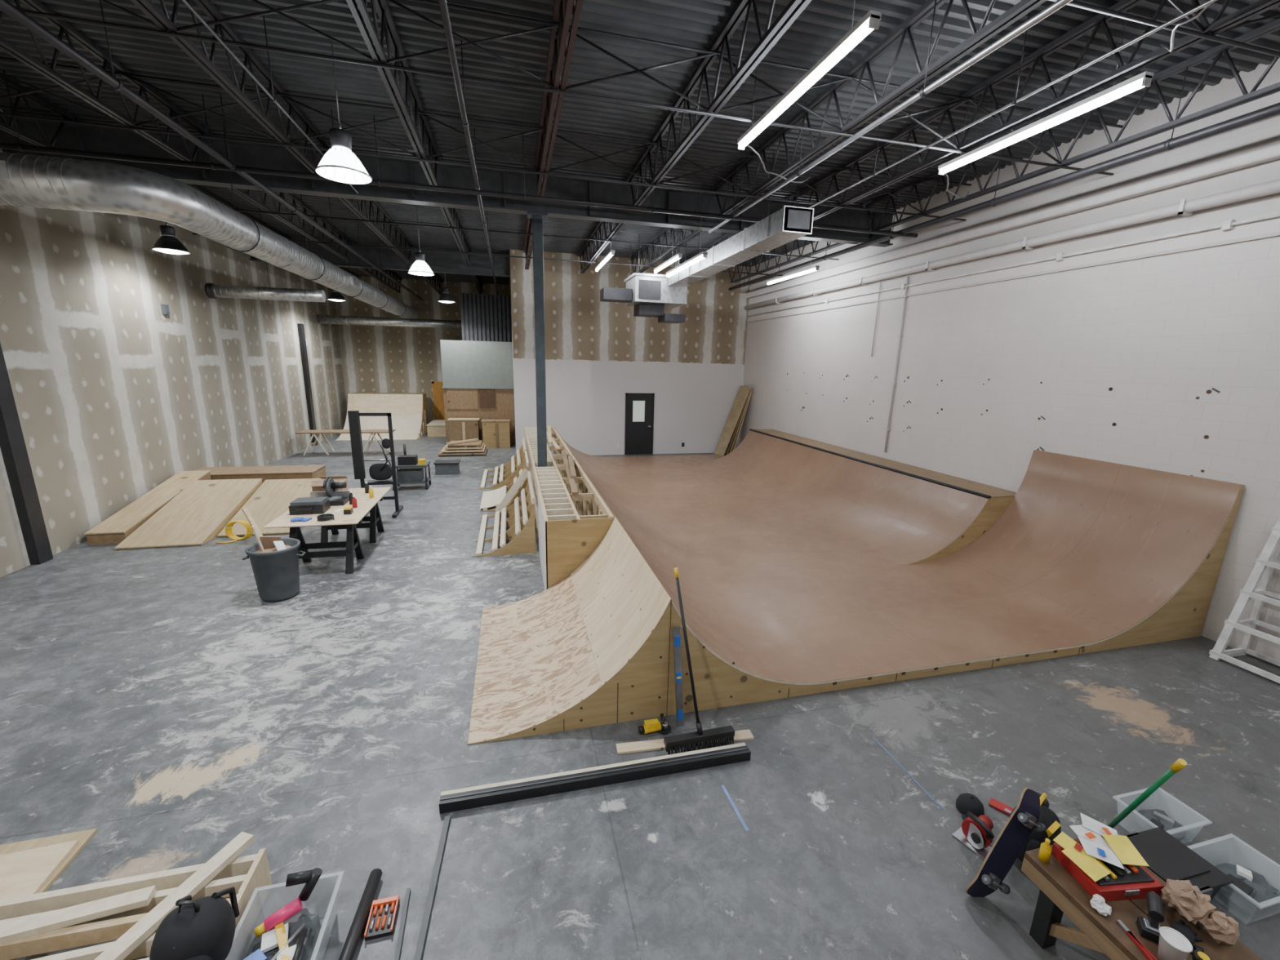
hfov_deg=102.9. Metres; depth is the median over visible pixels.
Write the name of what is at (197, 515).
plywood sheet
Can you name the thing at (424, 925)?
metal bar
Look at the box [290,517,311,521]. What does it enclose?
glove
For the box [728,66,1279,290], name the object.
pipe
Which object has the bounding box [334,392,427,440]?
ramp
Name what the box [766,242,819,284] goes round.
strip light
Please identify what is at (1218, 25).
joist
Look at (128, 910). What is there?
pile
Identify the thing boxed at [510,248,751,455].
wall
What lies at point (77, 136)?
steel girder
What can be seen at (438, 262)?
girder
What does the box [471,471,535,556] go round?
frame
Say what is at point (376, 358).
wall
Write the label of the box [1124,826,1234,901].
sheet
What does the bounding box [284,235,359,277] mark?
joist
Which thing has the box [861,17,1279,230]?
joist
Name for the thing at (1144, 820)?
plastic bag
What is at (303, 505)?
tool case
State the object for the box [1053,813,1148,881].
papers
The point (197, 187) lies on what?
joist
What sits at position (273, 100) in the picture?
conduit
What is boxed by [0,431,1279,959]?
floor
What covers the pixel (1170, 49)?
hanging cable
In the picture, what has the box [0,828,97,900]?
sheets
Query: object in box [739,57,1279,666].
wall
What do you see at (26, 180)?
spiral duct
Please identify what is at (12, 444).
steel column
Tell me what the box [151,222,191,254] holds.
light
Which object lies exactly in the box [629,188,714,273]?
joist
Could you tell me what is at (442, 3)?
pipe
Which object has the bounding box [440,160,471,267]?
joist
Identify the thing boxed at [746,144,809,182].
hanging cable
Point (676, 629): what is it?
spirit level
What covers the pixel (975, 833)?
saw
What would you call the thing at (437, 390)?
door
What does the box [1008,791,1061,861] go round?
tool bag
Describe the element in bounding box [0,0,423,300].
pipe
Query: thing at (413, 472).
tool cart
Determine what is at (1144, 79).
strip light
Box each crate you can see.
[447,417,479,441]
[480,418,510,448]
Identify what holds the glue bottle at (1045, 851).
on the bench
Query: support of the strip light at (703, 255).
hanging from the ceiling
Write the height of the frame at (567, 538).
1.206 m
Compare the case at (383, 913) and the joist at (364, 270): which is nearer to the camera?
the case at (383, 913)
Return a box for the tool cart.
[386,444,431,490]
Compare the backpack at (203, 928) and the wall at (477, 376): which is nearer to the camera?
the backpack at (203, 928)
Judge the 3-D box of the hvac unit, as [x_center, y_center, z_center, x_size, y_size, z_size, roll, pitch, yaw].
[0.081,-5.539,14.176,2.300,2.152,1.300,-2,13,-14]
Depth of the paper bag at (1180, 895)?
2.44 m
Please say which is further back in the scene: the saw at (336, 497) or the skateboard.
the saw at (336, 497)
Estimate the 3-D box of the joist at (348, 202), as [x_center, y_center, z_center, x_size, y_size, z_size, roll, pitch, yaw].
[-5.958,-5.918,11.812,0.115,0.628,7.360,-2,13,-14]
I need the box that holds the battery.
[343,505,353,514]
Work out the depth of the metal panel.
18.95 m
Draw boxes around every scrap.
[342,518,355,521]
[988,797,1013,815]
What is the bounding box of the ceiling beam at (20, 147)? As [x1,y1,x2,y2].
[0,69,917,237]
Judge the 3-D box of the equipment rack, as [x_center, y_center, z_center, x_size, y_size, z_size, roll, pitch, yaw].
[-5.311,-0.335,10.232,0.755,2.100,0.750,-2,13,-14]
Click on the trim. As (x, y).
(1276, 233)
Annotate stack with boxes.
[437,438,487,456]
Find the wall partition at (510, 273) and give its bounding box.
[510,273,515,443]
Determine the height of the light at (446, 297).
1.482 m
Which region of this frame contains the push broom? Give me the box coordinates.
[663,567,734,755]
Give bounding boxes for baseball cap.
[955,792,984,820]
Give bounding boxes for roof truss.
[0,0,1123,175]
[0,56,971,221]
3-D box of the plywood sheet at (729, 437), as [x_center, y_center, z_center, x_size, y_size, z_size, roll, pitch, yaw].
[3.290,-2.101,18.123,1.000,2.450,0.890,-2,13,-14]
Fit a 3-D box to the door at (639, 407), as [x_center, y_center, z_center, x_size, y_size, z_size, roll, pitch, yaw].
[-0.010,-1.941,17.780,1.020,2.140,0.119,-2,13,-14]
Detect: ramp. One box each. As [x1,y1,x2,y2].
[84,470,211,544]
[217,478,321,537]
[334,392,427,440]
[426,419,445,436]
[467,516,671,745]
[480,451,528,511]
[554,426,1244,715]
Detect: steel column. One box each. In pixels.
[0,342,53,564]
[297,323,318,445]
[526,211,547,466]
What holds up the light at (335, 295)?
hanging from the ceiling
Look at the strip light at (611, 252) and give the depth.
12.96 m
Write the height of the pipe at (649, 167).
0.760 m
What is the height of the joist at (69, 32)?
0.628 m
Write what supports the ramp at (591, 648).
on the floor
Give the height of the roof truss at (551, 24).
0.608 m
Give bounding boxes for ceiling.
[0,0,1279,284]
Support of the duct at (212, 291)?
hanging from the ceiling
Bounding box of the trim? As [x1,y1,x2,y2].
[746,231,1279,322]
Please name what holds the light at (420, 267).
hanging from the ceiling
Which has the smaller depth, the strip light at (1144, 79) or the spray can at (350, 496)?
the strip light at (1144, 79)
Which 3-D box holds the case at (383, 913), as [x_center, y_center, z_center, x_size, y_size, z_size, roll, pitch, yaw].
[-1.455,2.470,2.884,0.140,0.045,0.190,-2,13,-14]
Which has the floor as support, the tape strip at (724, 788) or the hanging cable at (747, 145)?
the tape strip at (724, 788)
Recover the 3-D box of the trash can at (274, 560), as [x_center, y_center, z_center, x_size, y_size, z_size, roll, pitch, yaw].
[-4.766,0.958,6.646,0.691,1.184,0.590,-2,13,-14]
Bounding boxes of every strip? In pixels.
[616,729,754,754]
[720,785,748,831]
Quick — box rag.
[1089,893,1111,915]
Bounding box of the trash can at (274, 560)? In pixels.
[241,507,306,602]
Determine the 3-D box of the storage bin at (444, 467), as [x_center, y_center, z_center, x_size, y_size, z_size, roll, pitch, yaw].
[-5.397,-0.356,14.303,0.660,0.340,0.460,-2,13,-14]
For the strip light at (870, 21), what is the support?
hanging from the ceiling
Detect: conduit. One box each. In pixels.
[182,0,358,193]
[746,213,1279,316]
[795,0,1217,208]
[871,275,909,452]
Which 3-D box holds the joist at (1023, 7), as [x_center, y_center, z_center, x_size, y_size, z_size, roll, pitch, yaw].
[3.001,-3.870,3.673,0.115,0.628,13.160,-2,13,-14]
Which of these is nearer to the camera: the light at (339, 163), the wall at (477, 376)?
the light at (339, 163)
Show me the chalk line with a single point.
(875, 740)
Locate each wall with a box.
[0,109,347,577]
[336,275,511,423]
[440,339,515,444]
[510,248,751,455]
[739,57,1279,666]
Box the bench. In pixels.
[1021,835,1262,959]
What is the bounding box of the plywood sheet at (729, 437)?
[713,385,751,456]
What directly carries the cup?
on the bench
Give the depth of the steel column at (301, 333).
17.85 m
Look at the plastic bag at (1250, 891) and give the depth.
3.05 m
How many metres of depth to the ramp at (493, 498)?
11.30 m
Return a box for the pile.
[0,831,271,959]
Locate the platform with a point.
(315, 471)
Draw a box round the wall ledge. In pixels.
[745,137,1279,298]
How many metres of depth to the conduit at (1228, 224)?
7.40 m
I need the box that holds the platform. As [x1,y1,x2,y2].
[192,464,326,483]
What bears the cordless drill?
on the bench
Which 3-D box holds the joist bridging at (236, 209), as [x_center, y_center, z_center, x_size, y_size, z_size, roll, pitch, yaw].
[-2.935,-6.182,13.472,15.110,0.608,0.032,-2,13,-14]
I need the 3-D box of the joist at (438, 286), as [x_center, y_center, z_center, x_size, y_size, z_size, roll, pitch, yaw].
[-7.739,-7.542,18.808,0.115,0.628,7.360,-2,13,-14]
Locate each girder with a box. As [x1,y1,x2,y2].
[0,115,895,247]
[248,239,510,277]
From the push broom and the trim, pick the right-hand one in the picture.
the trim
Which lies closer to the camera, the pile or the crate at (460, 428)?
the pile
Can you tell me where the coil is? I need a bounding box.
[215,520,253,543]
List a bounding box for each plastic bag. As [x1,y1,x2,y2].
[1128,808,1185,840]
[1214,862,1279,914]
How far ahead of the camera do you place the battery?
7.67 m
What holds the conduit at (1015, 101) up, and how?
attached to the ceiling
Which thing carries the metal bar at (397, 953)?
on the floor
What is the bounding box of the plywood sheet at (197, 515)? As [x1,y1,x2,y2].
[114,478,262,550]
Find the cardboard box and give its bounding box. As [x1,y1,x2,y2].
[309,475,348,491]
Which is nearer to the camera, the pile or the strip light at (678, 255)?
the pile
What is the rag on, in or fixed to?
on the bench
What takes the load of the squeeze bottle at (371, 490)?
on the work table at (365, 504)
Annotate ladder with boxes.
[1208,518,1279,683]
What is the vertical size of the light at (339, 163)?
1.352 m
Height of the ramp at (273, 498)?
0.580 m
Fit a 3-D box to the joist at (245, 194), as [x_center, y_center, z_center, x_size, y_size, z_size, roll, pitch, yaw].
[-7.579,-5.865,11.412,0.115,0.628,7.360,-2,13,-14]
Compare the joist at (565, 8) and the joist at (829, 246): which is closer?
the joist at (565, 8)
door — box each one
[431,381,444,419]
[624,392,654,454]
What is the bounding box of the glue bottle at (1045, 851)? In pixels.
[1037,838,1051,863]
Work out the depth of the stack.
17.06 m
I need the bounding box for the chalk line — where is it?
[872,737,942,809]
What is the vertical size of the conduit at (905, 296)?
3.720 m
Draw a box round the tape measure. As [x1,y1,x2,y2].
[1191,946,1212,959]
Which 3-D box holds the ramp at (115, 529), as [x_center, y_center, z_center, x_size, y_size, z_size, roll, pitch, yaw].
[-9.151,0.434,9.660,0.540,0.680,2.720,-2,13,-14]
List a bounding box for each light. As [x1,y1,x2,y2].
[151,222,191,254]
[314,35,372,184]
[327,288,346,301]
[407,204,434,275]
[437,275,455,302]
[595,249,614,271]
[653,231,682,273]
[666,191,707,277]
[737,0,881,150]
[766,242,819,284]
[937,9,1154,175]
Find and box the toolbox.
[1051,839,1164,901]
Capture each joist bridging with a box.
[192,208,783,275]
[233,208,839,260]
[1048,0,1279,57]
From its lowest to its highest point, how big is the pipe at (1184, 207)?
0.170 m
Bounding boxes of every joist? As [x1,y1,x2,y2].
[0,0,209,161]
[0,75,75,147]
[68,117,285,236]
[130,0,330,173]
[204,132,351,259]
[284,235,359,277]
[325,146,413,263]
[346,0,440,186]
[348,240,402,293]
[408,244,443,294]
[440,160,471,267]
[470,250,483,293]
[524,217,533,269]
[533,0,582,196]
[577,179,629,273]
[626,0,811,205]
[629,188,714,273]
[678,197,792,263]
[711,0,1047,214]
[728,205,864,283]
[789,0,1279,221]
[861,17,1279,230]
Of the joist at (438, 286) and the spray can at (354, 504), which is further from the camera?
the joist at (438, 286)
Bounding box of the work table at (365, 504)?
[262,487,391,573]
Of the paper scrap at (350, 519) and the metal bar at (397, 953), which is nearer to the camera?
the metal bar at (397, 953)
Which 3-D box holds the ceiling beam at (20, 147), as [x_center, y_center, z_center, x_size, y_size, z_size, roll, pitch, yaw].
[-1.784,-4.796,7.846,14.500,0.893,0.086,-2,13,-14]
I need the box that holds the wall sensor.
[160,304,170,315]
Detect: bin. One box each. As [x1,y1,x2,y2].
[243,867,322,959]
[433,459,460,475]
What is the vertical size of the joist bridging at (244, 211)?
0.608 m
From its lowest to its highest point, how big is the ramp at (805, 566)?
1.911 m
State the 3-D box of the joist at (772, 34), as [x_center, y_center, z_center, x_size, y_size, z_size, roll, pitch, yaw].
[1.381,-3.817,3.273,0.115,0.628,13.160,-2,13,-14]
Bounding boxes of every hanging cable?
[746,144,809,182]
[937,164,968,198]
[1160,4,1209,52]
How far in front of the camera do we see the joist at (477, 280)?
19.69 m
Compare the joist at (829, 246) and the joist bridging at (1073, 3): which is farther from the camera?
the joist at (829, 246)
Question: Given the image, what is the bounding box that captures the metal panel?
[459,293,511,342]
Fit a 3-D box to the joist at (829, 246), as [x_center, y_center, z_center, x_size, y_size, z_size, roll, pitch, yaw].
[3.801,-6.204,14.070,0.115,0.628,7.060,-2,13,-14]
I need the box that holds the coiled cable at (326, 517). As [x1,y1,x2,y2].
[316,513,334,521]
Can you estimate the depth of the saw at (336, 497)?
8.24 m
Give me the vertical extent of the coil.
0.350 m
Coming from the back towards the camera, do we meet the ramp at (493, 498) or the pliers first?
the ramp at (493, 498)
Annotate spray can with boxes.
[348,490,352,504]
[351,494,357,507]
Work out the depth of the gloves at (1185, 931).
2.42 m
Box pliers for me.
[1115,920,1157,959]
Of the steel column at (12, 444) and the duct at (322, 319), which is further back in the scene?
the duct at (322, 319)
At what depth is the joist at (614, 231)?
12.95 m
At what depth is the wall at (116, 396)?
9.77 m
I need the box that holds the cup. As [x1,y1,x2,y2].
[1157,926,1193,959]
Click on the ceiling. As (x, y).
(695, 24)
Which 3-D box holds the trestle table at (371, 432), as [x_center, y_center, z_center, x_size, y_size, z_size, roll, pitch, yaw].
[-9.691,-1.258,16.968,2.800,0.749,0.700,-2,13,-14]
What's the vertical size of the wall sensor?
0.200 m
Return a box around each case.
[288,496,330,515]
[364,895,399,941]
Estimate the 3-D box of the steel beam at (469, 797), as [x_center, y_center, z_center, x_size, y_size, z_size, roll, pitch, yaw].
[-0.270,2.248,3.896,2.360,0.086,0.120,-2,13,-14]
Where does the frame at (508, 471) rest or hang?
on the floor
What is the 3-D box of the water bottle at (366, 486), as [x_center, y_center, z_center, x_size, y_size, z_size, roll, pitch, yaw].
[-4.773,0.129,8.916,0.070,0.200,0.070,-2,13,-14]
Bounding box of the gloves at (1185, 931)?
[1171,919,1204,951]
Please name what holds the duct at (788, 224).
hanging from the ceiling
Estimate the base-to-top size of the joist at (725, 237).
0.628 m
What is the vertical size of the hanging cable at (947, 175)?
0.214 m
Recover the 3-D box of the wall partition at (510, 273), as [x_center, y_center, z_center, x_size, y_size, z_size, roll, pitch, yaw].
[-4.931,-4.908,20.060,0.150,6.700,7.540,-2,13,-14]
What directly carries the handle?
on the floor
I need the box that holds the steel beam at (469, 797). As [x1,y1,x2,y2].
[439,742,751,813]
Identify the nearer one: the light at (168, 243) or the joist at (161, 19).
the joist at (161, 19)
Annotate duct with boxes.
[0,128,417,319]
[204,207,325,302]
[316,288,461,328]
[668,151,813,286]
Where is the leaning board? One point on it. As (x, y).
(523, 475)
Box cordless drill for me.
[1136,891,1164,943]
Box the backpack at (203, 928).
[149,886,239,959]
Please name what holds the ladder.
on the floor
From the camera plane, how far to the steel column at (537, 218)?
9.59 m
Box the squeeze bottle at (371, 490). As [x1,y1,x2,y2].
[368,485,373,497]
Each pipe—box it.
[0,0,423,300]
[338,867,382,959]
[438,0,498,294]
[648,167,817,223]
[708,0,1072,233]
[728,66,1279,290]
[744,178,1279,309]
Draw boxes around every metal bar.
[394,887,410,959]
[413,815,450,959]
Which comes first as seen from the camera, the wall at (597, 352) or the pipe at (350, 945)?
the pipe at (350, 945)
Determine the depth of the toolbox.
2.62 m
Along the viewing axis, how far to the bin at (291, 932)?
2.64 m
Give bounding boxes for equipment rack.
[347,410,403,518]
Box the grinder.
[638,713,671,733]
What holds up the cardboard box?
on the work table at (365, 504)
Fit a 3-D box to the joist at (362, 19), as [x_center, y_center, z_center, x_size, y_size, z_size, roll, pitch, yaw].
[-1.860,-3.711,2.473,0.115,0.628,13.160,-2,13,-14]
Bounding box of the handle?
[1106,758,1186,828]
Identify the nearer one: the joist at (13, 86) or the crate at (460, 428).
the joist at (13, 86)
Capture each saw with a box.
[310,476,352,506]
[951,811,994,859]
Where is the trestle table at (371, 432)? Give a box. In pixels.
[295,429,395,455]
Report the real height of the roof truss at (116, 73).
0.608 m
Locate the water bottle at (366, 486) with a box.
[364,481,368,493]
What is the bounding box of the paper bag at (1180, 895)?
[1160,878,1239,946]
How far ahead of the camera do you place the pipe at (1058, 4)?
4.68 m
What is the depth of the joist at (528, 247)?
13.09 m
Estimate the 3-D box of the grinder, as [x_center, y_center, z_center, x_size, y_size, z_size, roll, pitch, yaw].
[0.125,2.116,4.425,0.288,0.103,0.154,-2,13,-14]
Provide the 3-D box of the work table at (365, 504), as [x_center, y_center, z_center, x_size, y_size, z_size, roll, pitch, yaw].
[-4.897,0.779,8.295,1.180,0.800,2.200,-2,13,-14]
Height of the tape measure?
0.038 m
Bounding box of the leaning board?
[494,468,530,511]
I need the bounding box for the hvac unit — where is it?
[600,233,687,323]
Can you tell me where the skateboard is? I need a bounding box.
[965,786,1045,897]
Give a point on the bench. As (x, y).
(1060, 893)
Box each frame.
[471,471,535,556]
[478,437,526,488]
[524,425,613,590]

